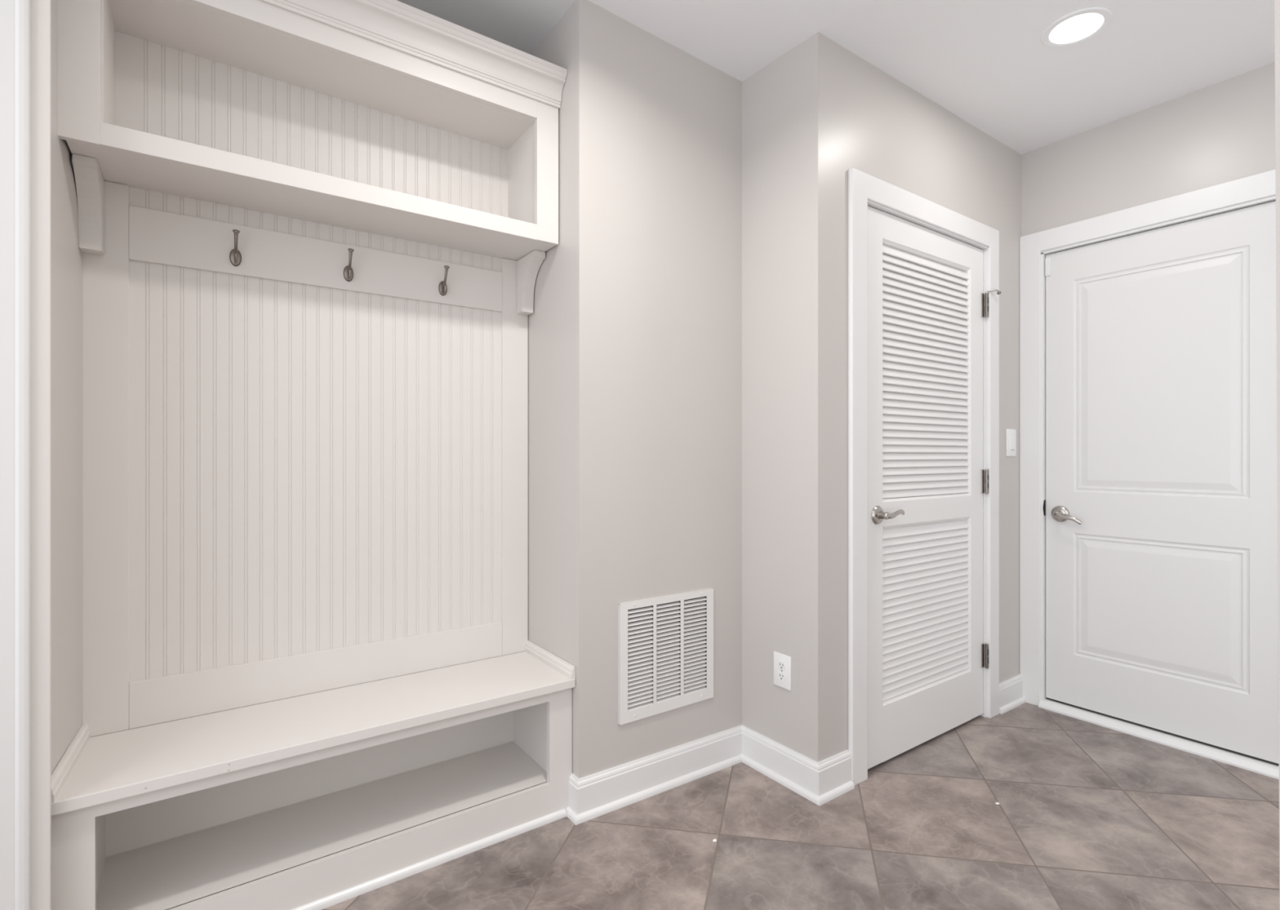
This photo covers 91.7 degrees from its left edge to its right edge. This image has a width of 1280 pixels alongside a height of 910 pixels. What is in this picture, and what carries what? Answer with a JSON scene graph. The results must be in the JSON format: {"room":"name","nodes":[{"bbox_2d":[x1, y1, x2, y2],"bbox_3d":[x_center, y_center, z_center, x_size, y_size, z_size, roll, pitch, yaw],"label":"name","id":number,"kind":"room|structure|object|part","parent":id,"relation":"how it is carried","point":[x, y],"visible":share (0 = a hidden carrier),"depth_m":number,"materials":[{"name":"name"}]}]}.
{"room":"mudroom","nodes":[
{"label":"mudroom","id":0,"kind":"room"},
{"bbox_2d":[51,0,83,774],"bbox_3d":[-1.360,-0.140,1.369,0.162,2.620,0.393,0,0,-35],"label":"wall","id":1,"kind":"structure","parent":0,"point":[67,258],"depth_m":1.40,"materials":[{"name":"beige paint"}]},
{"bbox_2d":[0,0,31,909],"bbox_3d":[-1.250,0.000,1.195,0.112,2.300,0.020,0,0,-35],"label":"door frame","id":2,"kind":"structure","parent":1,"relation":"attached to","point":[15,15],"depth_m":1.21,"materials":[{"name":"white paint"}]},
{"bbox_2d":[31,0,51,909],"bbox_3d":[-1.199,-0.150,1.242,0.031,2.600,0.008,0,0,-35],"label":"door frame","id":3,"kind":"structure","parent":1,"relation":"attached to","point":[41,10],"depth_m":1.24,"materials":[{"name":"white paint"}]},
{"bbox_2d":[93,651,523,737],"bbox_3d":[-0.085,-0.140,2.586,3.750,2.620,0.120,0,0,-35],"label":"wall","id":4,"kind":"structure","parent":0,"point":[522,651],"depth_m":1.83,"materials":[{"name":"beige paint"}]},
{"bbox_2d":[83,180,528,737],"bbox_3d":[-0.907,0.006,1.914,1.212,1.408,0.023,0,0,-35],"label":"wall panel","id":5,"kind":"object","parent":4,"relation":"attached to","point":[300,478],"visible":0.94,"depth_m":1.81,"materials":[{"name":"white paint"}]},
{"bbox_2d":[229,229,241,266],"bbox_3d":[-1.118,-0.574,1.720,0.028,0.092,0.050,0,0,-35],"label":"coat hook","id":6,"kind":"object","parent":5,"relation":"attached to","point":[235,257],"visible":1,"depth_m":1.73,"materials":[{"name":"silver metal"}]},
{"bbox_3d":[-1.117,-0.587,1.719,0.018,0.065,0.048,0,0,-35],"label":"arm","id":7,"kind":"part","parent":6,"relation":"part of","materials":[{"name":"silver metal"}]},
{"bbox_3d":[-0.910,-0.577,1.911,1.022,0.139,0.022,0,0,-35],"label":"hook rail","id":8,"kind":"part","parent":5,"relation":"part of","materials":[{"name":"white paint"}]},
{"bbox_3d":[-0.910,0.650,1.911,1.022,0.119,0.022,0,0,-35],"label":"rail","id":9,"kind":"part","parent":5,"relation":"part of","materials":[{"name":"white paint"}]},
{"bbox_2d":[343,248,354,281],"bbox_3d":[-0.881,-0.578,1.888,0.028,0.092,0.050,0,0,-35],"label":"coat hook","id":10,"kind":"object","parent":5,"relation":"attached to","point":[348,270],"visible":1,"depth_m":1.89,"materials":[{"name":"silver metal"}]},
{"bbox_3d":[-0.880,-0.591,1.887,0.018,0.065,0.048,0,0,-35],"label":"arm","id":11,"kind":"part","parent":10,"relation":"part of","materials":[{"name":"silver metal"}]},
{"bbox_2d":[438,265,449,295],"bbox_3d":[-0.644,-0.577,2.055,0.028,0.092,0.050,0,0,-35],"label":"coat hook","id":12,"kind":"object","parent":5,"relation":"attached to","point":[442,287],"visible":1,"depth_m":2.06,"materials":[{"name":"silver metal"}]},
{"bbox_3d":[-0.644,-0.591,2.055,0.018,0.065,0.048,0,0,-35],"label":"arm","id":13,"kind":"part","parent":12,"relation":"part of","materials":[{"name":"silver metal"}]},
{"bbox_2d":[57,0,567,315],"bbox_3d":[-0.828,-0.878,1.791,1.228,0.745,0.316,0,0,-35],"label":"wall shelf","id":14,"kind":"object","parent":4,"relation":"attached to","point":[393,118],"visible":1,"depth_m":1.76,"materials":[{"name":"white paint"}]},
{"bbox_3d":[-1.292,-0.920,1.499,0.020,0.350,0.231,0,0,-35],"label":"panel","id":15,"kind":"part","parent":14,"relation":"part of","materials":[{"name":"white paint"}]},
{"bbox_3d":[-0.846,-0.722,1.822,1.208,0.048,0.244,0,0,-35],"label":"panel","id":16,"kind":"part","parent":14,"relation":"part of","materials":[{"name":"white paint"}]},
{"bbox_3d":[-0.844,-1.101,1.815,1.120,0.019,0.231,0,0,-35],"label":"panel","id":17,"kind":"part","parent":14,"relation":"part of","materials":[{"name":"white paint"}]},
{"bbox_3d":[-0.752,-1.199,1.684,1.226,0.104,0.055,0,0,-35],"label":"crown moulding","id":18,"kind":"part","parent":14,"relation":"part of","materials":[{"name":"white paint"}]},
{"bbox_3d":[-0.397,-0.920,2.132,0.018,0.350,0.231,0,0,-35],"label":"panel","id":19,"kind":"part","parent":14,"relation":"part of","materials":[{"name":"white paint"}]},
{"bbox_2d":[528,0,742,778],"bbox_3d":[0.032,-0.140,2.355,0.825,2.620,0.393,0,0,-35],"label":"wall","id":20,"kind":"structure","parent":0,"point":[635,322],"depth_m":2.11,"materials":[{"name":"beige paint"}]},
{"bbox_2d":[618,588,713,725],"bbox_3d":[0.088,0.687,2.174,0.412,0.398,0.051,0,0,-35],"label":"air vent","id":21,"kind":"object","parent":20,"relation":"in","point":[666,642],"visible":0.99,"depth_m":2.15,"materials":[{"name":"white metal"}]},
{"bbox_2d":[565,724,854,825],"bbox_3d":[0.251,1.087,2.058,0.896,0.136,0.427,0,0,-35],"label":"baseboard","id":22,"kind":"structure","parent":20,"relation":"attached to","point":[600,793],"depth_m":2.12,"materials":[{"name":"white paint"}]},
{"bbox_2d":[321,702,1279,909],"bbox_3d":[0.498,1.206,1.027,4.800,0.128,3.500,0,0,-35],"label":"floor","id":23,"kind":"structure","parent":0,"point":[1087,815],"depth_m":1.83,"materials":[{"name":"grey tile"}]},
{"bbox_2d":[51,640,575,909],"bbox_3d":[-0.813,0.909,1.768,1.230,0.474,0.372,0,0,-35],"label":"storage bench","id":24,"kind":"object","parent":23,"relation":"on","point":[318,801],"visible":0.98,"depth_m":1.68,"materials":[{"name":"white paint"}]},
{"bbox_3d":[-0.806,0.724,1.759,1.228,0.027,0.349,0,0,-35],"label":"seat","id":25,"kind":"part","parent":24,"relation":"part of","materials":[{"name":"white paint"}]},
{"bbox_2d":[96,741,546,909],"bbox_3d":[-0.819,1.036,1.784,1.135,0.016,0.331,0,0,-35],"label":"cubby shelf","id":26,"kind":"object","parent":24,"relation":"attached to","point":[180,869],"depth_m":1.71,"materials":[{"name":"white paint"}]},
{"bbox_3d":[-0.724,1.134,1.622,1.198,0.024,0.012,0,0,-35],"label":"shoe moulding","id":27,"kind":"part","parent":24,"relation":"part of","materials":[{"name":"white paint"}]},
{"bbox_2d":[1038,698,1279,779],"bbox_3d":[2.085,1.137,2.525,0.082,0.034,0.816,0,0,-35],"label":"threshold","id":28,"kind":"object","parent":23,"relation":"on","point":[1250,764],"visible":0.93,"depth_m":2.47,"materials":[{"name":"white paint"}]},
{"bbox_2d":[396,0,1275,154],"bbox_3d":[0.498,-1.506,1.027,4.800,0.188,3.500,0,0,-35],"label":"ceiling","id":29,"kind":"structure","parent":0,"point":[987,63],"depth_m":2.13,"materials":[{"name":"white paint"}]},
{"bbox_2d":[1040,7,1112,48],"bbox_3d":[1.442,-1.411,2.056,0.193,0.007,0.193,0,0,-35],"label":"recessed light","id":30,"kind":"object","parent":29,"relation":"in","point":[1079,26],"visible":1,"depth_m":2.05,"materials":[{"name":"white paint"}]},
{"bbox_2d":[742,31,1021,762],"bbox_3d":[1.090,-0.128,2.645,1.468,2.595,0.357,0,0,-35],"label":"wall","id":31,"kind":"structure","parent":0,"point":[820,111],"depth_m":2.22,"materials":[{"name":"beige paint"}]},
{"bbox_2d":[773,651,791,690],"bbox_3d":[0.503,0.763,2.198,0.008,0.118,0.079,0,0,-35],"label":"power outlet","id":32,"kind":"object","parent":31,"relation":"attached to","point":[782,663],"visible":1,"depth_m":2.19,"materials":[{"name":"white plastic"}]},
{"bbox_2d":[777,671,785,681],"bbox_3d":[0.500,0.783,2.197,0.002,0.028,0.034,0,0,-35],"label":"receptacle","id":33,"kind":"object","parent":32,"relation":"attached to","point":[781,675],"depth_m":2.19,"materials":[{"name":"grey plastic"}]},
{"bbox_2d":[777,661,785,670],"bbox_3d":[0.500,0.744,2.197,0.002,0.028,0.034,0,0,-35],"label":"receptacle","id":34,"kind":"object","parent":32,"relation":"attached to","point":[781,664],"depth_m":2.19,"materials":[{"name":"grey plastic"}]},
{"bbox_2d":[848,167,999,785],"bbox_3d":[1.128,0.078,2.511,1.058,2.152,0.132,0,0,-35],"label":"door frame","id":35,"kind":"structure","parent":31,"relation":"attached to","point":[865,190],"depth_m":2.20,"materials":[{"name":"white paint"}]},
{"bbox_2d":[867,206,1000,768],"bbox_3d":[1.186,0.118,2.490,0.922,2.036,0.088,0,0,-35],"label":"door","id":36,"kind":"structure","parent":31,"relation":"in","point":[926,296],"depth_m":2.46,"materials":[{"name":"white paint"}]},
{"bbox_3d":[0.923,0.217,2.276,0.119,0.034,0.044,0,0,-35],"label":"lever handle","id":37,"kind":"part","parent":36,"relation":"part of","materials":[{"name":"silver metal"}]},
{"bbox_2d":[1005,429,1016,456],"bbox_3d":[1.708,-0.057,2.858,0.090,0.125,0.010,0,0,-35],"label":"light switch","id":38,"kind":"object","parent":31,"relation":"attached to","point":[1011,434],"visible":1,"depth_m":2.85,"materials":[{"name":"white plastic"}]},
{"bbox_2d":[999,674,1026,714],"bbox_3d":[1.692,1.091,2.835,0.232,0.128,0.028,0,0,-35],"label":"baseboard","id":39,"kind":"structure","parent":31,"relation":"attached to","point":[1011,690],"depth_m":2.83,"materials":[{"name":"white paint"}]},
{"bbox_2d":[1021,62,1275,236],"bbox_3d":[2.361,-0.128,2.223,0.120,2.595,3.300,0,0,-35],"label":"wall","id":40,"kind":"structure","parent":0,"point":[1223,131],"depth_m":2.51,"materials":[{"name":"beige paint"}]},
{"bbox_2d":[1019,168,1275,706],"bbox_3d":[2.116,0.066,2.546,0.128,2.176,0.990,0,0,-35],"label":"door frame","id":41,"kind":"structure","parent":40,"relation":"attached to","point":[1259,188],"depth_m":2.85,"materials":[{"name":"white paint"}]},
{"bbox_2d":[1043,200,1279,766],"bbox_3d":[2.084,0.101,2.525,0.098,2.039,0.794,0,0,-35],"label":"door","id":42,"kind":"structure","parent":40,"relation":"in","point":[1160,505],"depth_m":2.49,"materials":[{"name":"white paint"}]},
{"bbox_3d":[1.893,0.277,2.747,0.044,0.052,0.113,0,0,-35],"label":"lever handle","id":43,"kind":"part","parent":42,"relation":"part of","materials":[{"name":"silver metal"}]},
{"bbox_2d":[1274,0,1279,893],"bbox_3d":[0.747,-0.144,0.624,0.140,2.628,0.140,0,0,-35],"label":"wall","id":44,"kind":"structure","parent":0,"point":[1277,2],"depth_m":0.64,"materials":[{"name":"beige paint"}]}
]}

